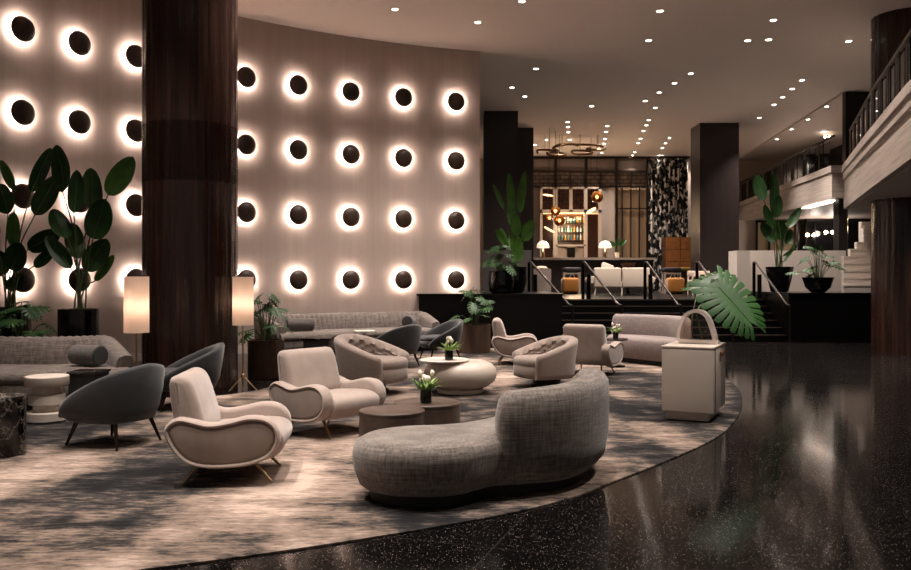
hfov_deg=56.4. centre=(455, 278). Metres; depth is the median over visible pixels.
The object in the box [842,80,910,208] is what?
balcony
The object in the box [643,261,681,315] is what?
handrail
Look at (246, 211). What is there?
wall sconce
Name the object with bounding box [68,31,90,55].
wall sconce
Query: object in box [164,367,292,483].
armchair
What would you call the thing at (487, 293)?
trim
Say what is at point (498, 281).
planter
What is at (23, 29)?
wall sconce
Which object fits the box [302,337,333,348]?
side table
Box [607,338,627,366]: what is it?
side table
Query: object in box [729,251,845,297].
wall
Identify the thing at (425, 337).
seat cushion
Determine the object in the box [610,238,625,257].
plant
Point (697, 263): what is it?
handrail
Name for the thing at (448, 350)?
flower vase
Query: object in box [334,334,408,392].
tufted armchair
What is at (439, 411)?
table
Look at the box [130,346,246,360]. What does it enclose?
baseboard
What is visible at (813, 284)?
planter
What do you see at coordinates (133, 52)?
wall sconce
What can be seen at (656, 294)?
floor
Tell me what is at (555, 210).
globe pendant
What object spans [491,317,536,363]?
armchair
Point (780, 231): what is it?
potted plant
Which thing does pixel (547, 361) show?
tufted armchair
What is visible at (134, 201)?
wall sconce
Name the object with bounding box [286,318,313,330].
bolster pillow
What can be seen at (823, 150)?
balcony railing
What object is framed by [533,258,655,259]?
countertop
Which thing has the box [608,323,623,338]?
flower vase
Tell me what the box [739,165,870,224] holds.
wall
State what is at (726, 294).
monstera leaf
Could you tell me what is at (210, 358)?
tub chair
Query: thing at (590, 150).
brass chandelier
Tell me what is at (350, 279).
wall sconce
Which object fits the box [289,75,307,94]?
wall sconce
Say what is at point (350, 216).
wall sconce
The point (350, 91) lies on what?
wall sconce
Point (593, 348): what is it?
armchair
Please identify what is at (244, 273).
wall sconce
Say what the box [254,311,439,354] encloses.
sofa
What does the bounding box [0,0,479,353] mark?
wall
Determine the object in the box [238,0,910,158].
ceiling
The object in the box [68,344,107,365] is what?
bolster pillow
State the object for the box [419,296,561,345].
wall
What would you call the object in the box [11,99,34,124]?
wall sconce
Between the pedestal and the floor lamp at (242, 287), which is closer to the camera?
the pedestal
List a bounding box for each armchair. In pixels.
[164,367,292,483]
[268,347,385,438]
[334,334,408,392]
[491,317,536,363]
[512,335,577,387]
[563,324,623,371]
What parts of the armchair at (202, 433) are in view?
leg, backrest, panel, arm, arm, seat, leg, leg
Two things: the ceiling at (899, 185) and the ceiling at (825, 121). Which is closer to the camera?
the ceiling at (899, 185)
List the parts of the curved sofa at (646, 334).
backrest, seat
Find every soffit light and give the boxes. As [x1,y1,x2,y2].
[802,204,820,208]
[818,200,834,204]
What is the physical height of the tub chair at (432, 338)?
0.712 m
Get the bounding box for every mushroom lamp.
[537,241,548,257]
[598,241,611,257]
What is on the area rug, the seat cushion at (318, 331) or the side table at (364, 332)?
the side table at (364, 332)
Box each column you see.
[142,0,237,394]
[483,111,517,249]
[518,128,532,290]
[691,123,738,293]
[833,199,846,255]
[871,7,910,355]
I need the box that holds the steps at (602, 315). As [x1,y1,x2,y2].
[562,306,787,341]
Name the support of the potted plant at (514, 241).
on the trim at (487, 293)
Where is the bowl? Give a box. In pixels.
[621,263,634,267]
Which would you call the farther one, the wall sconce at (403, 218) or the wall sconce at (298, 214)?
the wall sconce at (403, 218)
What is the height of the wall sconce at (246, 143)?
0.400 m
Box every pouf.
[561,278,578,293]
[665,278,684,293]
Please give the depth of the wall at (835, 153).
32.39 m
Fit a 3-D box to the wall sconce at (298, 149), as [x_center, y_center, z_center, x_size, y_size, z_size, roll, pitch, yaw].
[-3.167,-2.605,17.137,0.400,0.400,0.185,0,0,-35]
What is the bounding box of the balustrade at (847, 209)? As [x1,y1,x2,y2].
[847,209,847,255]
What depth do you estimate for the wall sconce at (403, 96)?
18.22 m
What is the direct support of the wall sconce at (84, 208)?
attached to the wall at (43, 71)
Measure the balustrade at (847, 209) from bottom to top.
2.358 m
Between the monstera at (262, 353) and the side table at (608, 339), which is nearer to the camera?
the monstera at (262, 353)
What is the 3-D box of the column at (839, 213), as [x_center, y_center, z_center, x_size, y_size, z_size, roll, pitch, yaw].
[11.018,-0.888,24.325,0.256,2.793,0.350,0,0,0]
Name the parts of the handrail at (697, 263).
post, rail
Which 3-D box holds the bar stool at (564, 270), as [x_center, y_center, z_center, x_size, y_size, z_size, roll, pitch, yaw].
[4.094,0.053,30.000,0.620,0.910,0.420,0,0,0]
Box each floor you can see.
[133,342,910,569]
[561,291,764,305]
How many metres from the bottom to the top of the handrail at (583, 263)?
1.899 m
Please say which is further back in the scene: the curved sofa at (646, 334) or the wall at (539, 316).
the wall at (539, 316)
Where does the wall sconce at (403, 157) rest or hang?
attached to the wall at (43, 71)
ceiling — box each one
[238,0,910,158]
[739,93,841,159]
[848,166,910,208]
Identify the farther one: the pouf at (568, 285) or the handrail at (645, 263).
the pouf at (568, 285)
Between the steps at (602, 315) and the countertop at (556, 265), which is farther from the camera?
the countertop at (556, 265)
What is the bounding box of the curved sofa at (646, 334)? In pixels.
[607,314,691,365]
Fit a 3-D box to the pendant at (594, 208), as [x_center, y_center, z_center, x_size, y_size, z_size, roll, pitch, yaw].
[4.883,-3.710,30.602,0.344,2.760,0.392,0,0,0]
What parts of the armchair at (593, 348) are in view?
backrest, seat, arm, panel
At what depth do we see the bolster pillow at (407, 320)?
16.99 m
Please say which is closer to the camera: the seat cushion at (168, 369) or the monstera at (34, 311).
the seat cushion at (168, 369)
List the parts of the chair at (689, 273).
backrest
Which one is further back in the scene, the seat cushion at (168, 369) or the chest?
the chest
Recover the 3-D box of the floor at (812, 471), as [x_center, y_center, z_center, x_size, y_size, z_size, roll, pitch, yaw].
[2.500,1.550,17.000,29.000,0.200,40.000,0,0,0]
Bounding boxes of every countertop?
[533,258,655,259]
[533,258,655,292]
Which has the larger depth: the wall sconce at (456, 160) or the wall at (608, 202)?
the wall at (608, 202)
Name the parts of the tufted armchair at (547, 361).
seat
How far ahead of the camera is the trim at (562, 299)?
21.02 m
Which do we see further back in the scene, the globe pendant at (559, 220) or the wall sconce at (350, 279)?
the globe pendant at (559, 220)
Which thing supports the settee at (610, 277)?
on the floor at (656, 294)
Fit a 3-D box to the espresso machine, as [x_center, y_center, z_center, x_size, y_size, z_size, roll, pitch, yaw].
[4.729,-1.113,34.745,0.340,0.450,0.310,0,0,0]
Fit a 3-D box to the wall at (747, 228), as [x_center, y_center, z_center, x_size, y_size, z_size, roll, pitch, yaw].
[12.132,-0.888,33.100,2.329,2.793,0.200,0,0,0]
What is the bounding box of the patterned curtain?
[648,158,687,290]
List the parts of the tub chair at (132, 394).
leg, seat, leg, leg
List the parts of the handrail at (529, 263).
post, post, rail, post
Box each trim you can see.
[416,291,562,295]
[562,299,763,299]
[751,291,870,294]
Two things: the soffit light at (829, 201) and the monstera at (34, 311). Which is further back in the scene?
the soffit light at (829, 201)
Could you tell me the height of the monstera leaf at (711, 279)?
0.718 m
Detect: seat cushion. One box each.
[0,364,128,384]
[164,367,177,375]
[280,327,431,340]
[420,334,440,341]
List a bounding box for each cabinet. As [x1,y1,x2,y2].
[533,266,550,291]
[539,187,600,257]
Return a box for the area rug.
[0,348,741,569]
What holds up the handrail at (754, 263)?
on the wall at (814, 318)
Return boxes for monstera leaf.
[682,272,735,312]
[687,265,765,340]
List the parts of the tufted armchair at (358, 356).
seat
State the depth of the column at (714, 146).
27.70 m
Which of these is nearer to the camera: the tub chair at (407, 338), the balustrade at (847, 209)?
the tub chair at (407, 338)
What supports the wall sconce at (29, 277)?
attached to the wall at (43, 71)
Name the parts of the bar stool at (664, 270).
seat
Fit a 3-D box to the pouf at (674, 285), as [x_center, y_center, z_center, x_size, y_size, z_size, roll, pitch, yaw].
[7.386,0.233,28.600,0.560,0.550,0.500,0,0,0]
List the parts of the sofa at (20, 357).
seat, backrest, arm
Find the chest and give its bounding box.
[662,237,690,291]
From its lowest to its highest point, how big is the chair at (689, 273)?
0.770 m
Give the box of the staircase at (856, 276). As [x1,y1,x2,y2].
[841,222,870,291]
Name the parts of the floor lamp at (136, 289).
lamp shade, stem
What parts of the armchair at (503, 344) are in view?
backrest, arm, panel, arm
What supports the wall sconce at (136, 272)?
attached to the wall at (43, 71)
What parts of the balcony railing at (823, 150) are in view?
glass panel, glass panel, glass panel, glass panel, glass panel, glass panel, glass panel, glass panel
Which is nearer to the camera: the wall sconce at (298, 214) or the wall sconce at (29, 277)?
the wall sconce at (29, 277)
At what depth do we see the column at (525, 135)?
28.60 m
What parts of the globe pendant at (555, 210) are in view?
globe, cord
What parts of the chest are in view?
door, door, door, door, door, door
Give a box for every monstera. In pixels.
[0,301,57,336]
[238,292,292,379]
[449,288,494,352]
[481,245,521,292]
[785,244,844,292]
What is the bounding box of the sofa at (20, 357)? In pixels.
[0,335,133,410]
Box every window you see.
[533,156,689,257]
[798,219,870,250]
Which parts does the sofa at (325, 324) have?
arm, seat, backrest, arm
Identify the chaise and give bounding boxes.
[352,367,608,506]
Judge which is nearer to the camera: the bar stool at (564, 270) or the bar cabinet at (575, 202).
the bar stool at (564, 270)
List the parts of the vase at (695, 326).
clear panel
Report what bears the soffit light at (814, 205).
attached to the wall at (825, 184)
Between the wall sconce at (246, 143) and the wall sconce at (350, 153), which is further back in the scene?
the wall sconce at (350, 153)
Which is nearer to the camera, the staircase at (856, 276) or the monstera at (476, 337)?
the monstera at (476, 337)
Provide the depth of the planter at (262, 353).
12.27 m
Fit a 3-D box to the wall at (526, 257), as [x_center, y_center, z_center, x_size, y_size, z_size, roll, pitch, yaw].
[1.363,-0.206,22.725,1.316,1.130,0.250,0,0,0]
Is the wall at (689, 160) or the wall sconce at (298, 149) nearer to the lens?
the wall sconce at (298, 149)
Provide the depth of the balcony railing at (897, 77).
13.38 m
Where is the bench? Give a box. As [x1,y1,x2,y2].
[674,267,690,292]
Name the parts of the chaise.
seat, backrest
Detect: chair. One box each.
[58,363,164,450]
[159,342,224,410]
[376,324,421,365]
[419,319,462,357]
[687,271,713,294]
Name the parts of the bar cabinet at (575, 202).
door, door, door, panel, door, door, door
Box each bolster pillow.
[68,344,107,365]
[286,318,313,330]
[402,315,415,325]
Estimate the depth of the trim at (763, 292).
19.59 m
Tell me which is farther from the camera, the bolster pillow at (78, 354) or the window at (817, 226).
the window at (817, 226)
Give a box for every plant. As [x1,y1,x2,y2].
[0,148,59,336]
[44,145,135,336]
[493,171,534,292]
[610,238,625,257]
[753,172,800,291]
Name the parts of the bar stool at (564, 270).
seat, leg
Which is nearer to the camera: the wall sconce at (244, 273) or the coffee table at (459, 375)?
the coffee table at (459, 375)
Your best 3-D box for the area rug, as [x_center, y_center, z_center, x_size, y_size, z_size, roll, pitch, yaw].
[-1.257,1.442,9.974,8.529,0.014,15.599,0,0,32]
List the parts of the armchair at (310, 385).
panel, arm, backrest, leg, seat, arm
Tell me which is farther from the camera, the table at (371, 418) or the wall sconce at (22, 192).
the wall sconce at (22, 192)
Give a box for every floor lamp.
[123,277,148,365]
[229,277,256,391]
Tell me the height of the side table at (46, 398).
0.452 m
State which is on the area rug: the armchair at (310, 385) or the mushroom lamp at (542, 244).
the armchair at (310, 385)
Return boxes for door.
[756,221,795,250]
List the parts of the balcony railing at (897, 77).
post, glass panel, post, glass panel, post, post, glass panel, post, post, glass panel, post, post, glass panel, post, post, glass panel, post, post, glass panel, post, post, glass panel, post, glass panel, post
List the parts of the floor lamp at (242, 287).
stem, lamp shade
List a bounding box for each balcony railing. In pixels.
[740,135,834,201]
[849,29,910,154]
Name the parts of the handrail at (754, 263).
post, post, rail, post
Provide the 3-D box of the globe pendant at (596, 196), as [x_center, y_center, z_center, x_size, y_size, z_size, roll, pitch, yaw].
[4.894,-3.858,29.400,0.421,2.464,0.421,0,0,0]
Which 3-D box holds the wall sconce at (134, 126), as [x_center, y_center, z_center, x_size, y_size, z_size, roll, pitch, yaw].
[-5.603,-2.605,14.915,0.185,0.400,0.400,0,0,40]
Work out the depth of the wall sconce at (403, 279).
18.22 m
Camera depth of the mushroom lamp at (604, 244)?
30.98 m
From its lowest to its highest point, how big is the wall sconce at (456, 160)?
0.400 m
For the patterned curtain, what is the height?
5.456 m
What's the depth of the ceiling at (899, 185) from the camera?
14.75 m
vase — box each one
[410,370,441,402]
[439,336,460,359]
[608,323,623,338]
[680,312,714,340]
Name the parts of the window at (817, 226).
frame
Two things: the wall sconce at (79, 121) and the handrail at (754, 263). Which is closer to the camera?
the wall sconce at (79, 121)
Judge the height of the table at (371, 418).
0.375 m
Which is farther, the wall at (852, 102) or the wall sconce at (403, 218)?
the wall at (852, 102)
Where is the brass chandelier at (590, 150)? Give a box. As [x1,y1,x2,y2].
[536,143,606,156]
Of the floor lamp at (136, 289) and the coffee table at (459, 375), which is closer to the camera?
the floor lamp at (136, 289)
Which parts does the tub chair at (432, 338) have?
seat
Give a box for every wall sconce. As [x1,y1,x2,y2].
[11,16,34,41]
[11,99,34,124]
[11,183,33,208]
[16,267,34,292]
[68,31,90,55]
[68,110,90,133]
[68,268,90,291]
[77,201,88,212]
[126,44,141,67]
[126,119,141,141]
[126,194,141,216]
[126,268,141,276]
[238,67,255,86]
[238,134,255,154]
[238,202,255,221]
[238,269,255,284]
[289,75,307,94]
[289,140,307,159]
[289,205,307,224]
[289,270,307,289]
[342,82,359,100]
[342,145,359,163]
[342,207,359,226]
[342,270,359,288]
[395,88,411,106]
[395,149,411,166]
[395,210,411,227]
[395,270,411,288]
[448,92,464,110]
[448,152,464,169]
[448,211,464,228]
[448,271,464,288]
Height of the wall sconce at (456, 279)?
0.400 m
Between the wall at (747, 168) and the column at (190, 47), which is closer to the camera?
the column at (190, 47)
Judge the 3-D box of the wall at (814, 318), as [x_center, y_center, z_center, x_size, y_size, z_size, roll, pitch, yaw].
[10.080,0.905,20.925,4.840,1.090,2.750,0,0,0]
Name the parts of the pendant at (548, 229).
cord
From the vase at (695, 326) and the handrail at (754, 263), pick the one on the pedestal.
the vase at (695, 326)
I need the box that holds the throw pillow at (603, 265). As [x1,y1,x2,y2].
[601,262,613,267]
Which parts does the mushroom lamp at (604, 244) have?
stem, lamp shade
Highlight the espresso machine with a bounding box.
[567,246,575,256]
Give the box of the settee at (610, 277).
[585,268,654,294]
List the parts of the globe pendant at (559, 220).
globe, cord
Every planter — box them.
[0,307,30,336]
[57,308,98,336]
[247,338,283,379]
[458,323,490,352]
[488,271,513,292]
[511,267,526,292]
[765,267,793,291]
[802,277,834,292]
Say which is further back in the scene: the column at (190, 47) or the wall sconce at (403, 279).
the wall sconce at (403, 279)
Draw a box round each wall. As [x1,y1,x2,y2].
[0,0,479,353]
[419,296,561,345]
[480,159,804,290]
[482,250,530,290]
[533,188,614,257]
[688,159,690,236]
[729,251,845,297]
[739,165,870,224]
[739,220,797,250]
[747,293,870,341]
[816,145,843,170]
[842,92,870,161]
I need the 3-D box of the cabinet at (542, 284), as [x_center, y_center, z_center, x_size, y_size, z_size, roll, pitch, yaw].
[2.985,0.023,29.490,0.620,0.970,0.470,0,0,0]
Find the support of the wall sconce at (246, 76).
attached to the wall at (43, 71)
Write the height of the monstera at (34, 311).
1.163 m
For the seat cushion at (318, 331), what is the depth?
16.13 m
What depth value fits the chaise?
5.51 m
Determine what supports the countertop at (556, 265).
on the floor at (656, 294)
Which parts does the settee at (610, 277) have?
arm, backrest, backrest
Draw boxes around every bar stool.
[562,268,580,292]
[662,268,681,292]
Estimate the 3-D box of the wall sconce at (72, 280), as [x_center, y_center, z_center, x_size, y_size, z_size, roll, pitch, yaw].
[-6.235,0.015,14.098,0.185,0.400,0.400,0,0,35]
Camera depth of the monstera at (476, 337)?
16.45 m
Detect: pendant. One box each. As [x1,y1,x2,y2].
[544,127,554,232]
[551,131,559,215]
[554,135,564,225]
[586,207,595,213]
[591,191,602,202]
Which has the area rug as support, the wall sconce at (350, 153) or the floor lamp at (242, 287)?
the floor lamp at (242, 287)
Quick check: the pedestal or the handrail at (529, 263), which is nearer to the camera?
the pedestal
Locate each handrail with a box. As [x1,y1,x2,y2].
[527,261,573,323]
[581,261,622,313]
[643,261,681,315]
[695,261,733,342]
[752,261,790,342]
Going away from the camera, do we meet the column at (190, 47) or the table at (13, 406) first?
the table at (13, 406)
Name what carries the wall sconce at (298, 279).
attached to the wall at (43, 71)
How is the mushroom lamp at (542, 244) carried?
on the countertop at (556, 265)
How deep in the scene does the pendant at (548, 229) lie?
28.49 m
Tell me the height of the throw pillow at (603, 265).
0.475 m
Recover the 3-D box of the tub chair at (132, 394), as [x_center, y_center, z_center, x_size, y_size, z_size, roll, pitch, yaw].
[-2.965,1.077,7.413,0.798,0.712,0.781,0,0,23]
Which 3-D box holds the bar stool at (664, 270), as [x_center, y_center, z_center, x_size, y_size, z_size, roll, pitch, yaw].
[7.623,0.053,30.000,0.620,0.910,0.420,0,0,0]
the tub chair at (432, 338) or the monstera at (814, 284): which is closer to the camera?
the tub chair at (432, 338)
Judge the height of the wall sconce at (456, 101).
0.400 m
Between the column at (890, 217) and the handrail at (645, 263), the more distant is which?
the handrail at (645, 263)
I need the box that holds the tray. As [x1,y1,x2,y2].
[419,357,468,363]
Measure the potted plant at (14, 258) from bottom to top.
3.364 m
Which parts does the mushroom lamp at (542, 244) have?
stem, lamp shade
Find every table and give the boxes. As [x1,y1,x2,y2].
[0,393,26,457]
[24,373,69,422]
[66,369,110,395]
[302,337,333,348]
[354,330,375,335]
[359,405,424,436]
[394,397,459,424]
[419,357,496,394]
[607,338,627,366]
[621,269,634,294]
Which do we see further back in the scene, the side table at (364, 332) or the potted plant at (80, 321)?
the side table at (364, 332)
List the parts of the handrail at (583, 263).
post, post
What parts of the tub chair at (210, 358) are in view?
leg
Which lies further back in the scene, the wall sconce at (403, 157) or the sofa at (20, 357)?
the wall sconce at (403, 157)
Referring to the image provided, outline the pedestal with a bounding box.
[661,341,725,421]
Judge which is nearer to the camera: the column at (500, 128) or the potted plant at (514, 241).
the potted plant at (514, 241)
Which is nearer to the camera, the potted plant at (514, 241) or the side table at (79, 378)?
the side table at (79, 378)

